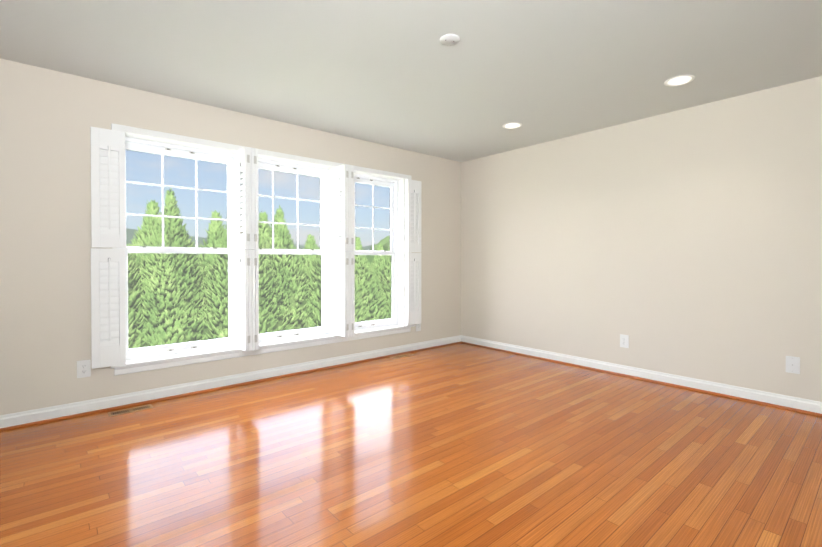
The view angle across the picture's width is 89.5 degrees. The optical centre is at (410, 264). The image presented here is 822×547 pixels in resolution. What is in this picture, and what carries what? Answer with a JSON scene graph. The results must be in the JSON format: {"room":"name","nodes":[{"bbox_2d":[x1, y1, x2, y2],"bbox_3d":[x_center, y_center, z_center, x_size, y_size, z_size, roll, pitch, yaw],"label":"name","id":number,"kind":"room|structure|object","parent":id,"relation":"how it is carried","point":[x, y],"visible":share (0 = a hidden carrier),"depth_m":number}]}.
{"room":"empty living room","nodes":[
{"label":"empty living room","id":0,"kind":"room"},
{"bbox_2d":[0,58,460,414],"bbox_3d":[-1.572,-0.139,3.829,6.150,2.840,0.220,-1,1,-41],"label":"wall","id":1,"kind":"structure","parent":0,"point":[49,118],"depth_m":2.98},
{"bbox_2d":[77,359,90,377],"bbox_3d":[-2.370,0.758,3.002,0.079,0.124,0.009,-1,1,-41],"label":"outlet","id":2,"kind":"object","parent":1,"relation":"attached to","point":[83,368],"visible":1,"depth_m":3.00},
{"bbox_2d":[0,335,460,431],"bbox_3d":[-1.490,1.033,3.746,5.750,0.099,0.031,-1,1,-41],"label":"baseboard","id":3,"kind":"structure","parent":1,"relation":"attached to","point":[25,417],"depth_m":3.46},
{"bbox_2d":[90,123,420,375],"bbox_3d":[-1.106,-0.114,4.039,3.197,1.885,0.450,-1,1,-41],"label":"window","id":4,"kind":"structure","parent":1,"relation":"in","point":[219,251],"depth_m":3.69},
{"bbox_2d":[416,323,420,330],"bbox_3d":[0.093,0.764,5.119,0.079,0.124,0.009,-1,1,-41],"label":"outlet","id":5,"kind":"object","parent":1,"relation":"attached to","point":[418,327],"visible":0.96,"depth_m":5.12},
{"bbox_2d":[0,343,821,546],"bbox_3d":[0.335,1.205,1.625,6.150,0.200,6.070,-1,1,-41],"label":"floor","id":6,"kind":"structure","parent":0,"point":[460,445],"depth_m":2.26},
{"bbox_2d":[108,404,152,416],"bbox_3d":[-2.085,1.087,3.087,0.272,0.004,0.105,-1,1,-41],"label":"floor vent","id":7,"kind":"object","parent":6,"relation":"in","point":[129,410],"visible":1,"depth_m":3.08},
{"bbox_2d":[390,353,413,358],"bbox_3d":[-0.101,1.069,4.823,0.300,0.004,0.105,-1,1,-41],"label":"floor vent","id":8,"kind":"object","parent":6,"relation":"in","point":[401,356],"visible":1,"depth_m":4.80},
{"bbox_2d":[0,0,821,161],"bbox_3d":[0.335,-1.460,1.596,6.150,0.250,6.070,-1,1,-41],"label":"ceiling","id":9,"kind":"structure","parent":0,"point":[396,73],"depth_m":2.69},
{"bbox_2d":[440,34,459,44],"bbox_3d":[0.232,-1.340,2.478,0.120,0.010,0.120,-1,1,-41],"label":"cover plate","id":10,"kind":"object","parent":9,"relation":"attached to","point":[449,39],"visible":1,"depth_m":2.47},
{"bbox_2d":[502,122,521,128],"bbox_3d":[0.993,-1.396,4.070,0.190,0.081,0.190,-1,1,-41],"label":"recessed light","id":11,"kind":"object","parent":9,"relation":"in","point":[513,125],"visible":0.65,"depth_m":4.12},
{"bbox_2d":[664,75,694,85],"bbox_3d":[1.971,-1.385,3.047,0.190,0.081,0.190,-1,1,-41],"label":"recessed light","id":12,"kind":"object","parent":9,"relation":"in","point":[679,80],"visible":0.69,"depth_m":3.09},
{"bbox_2d":[461,76,821,401],"bbox_3d":[2.662,-0.135,3.467,0.200,2.840,5.850,-1,1,-41],"label":"wall","id":13,"kind":"structure","parent":0,"point":[686,242],"depth_m":3.72},
{"bbox_2d":[620,334,628,347],"bbox_3d":[2.064,0.745,4.012,0.009,0.124,0.079,-1,1,-41],"label":"outlet","id":14,"kind":"object","parent":13,"relation":"attached to","point":[624,341],"visible":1,"depth_m":4.01},
{"bbox_2d":[461,335,821,416],"bbox_3d":[2.509,1.036,3.480,0.031,0.098,5.650,-1,1,-41],"label":"baseboard","id":15,"kind":"structure","parent":13,"relation":"attached to","point":[780,399],"depth_m":3.71},
{"bbox_2d":[786,356,799,373],"bbox_3d":[2.849,0.752,3.093,0.016,0.124,0.079,-1,1,-41],"label":"outlet plate","id":16,"kind":"object","parent":13,"relation":"attached to","point":[792,364],"visible":1,"depth_m":3.09}
]}

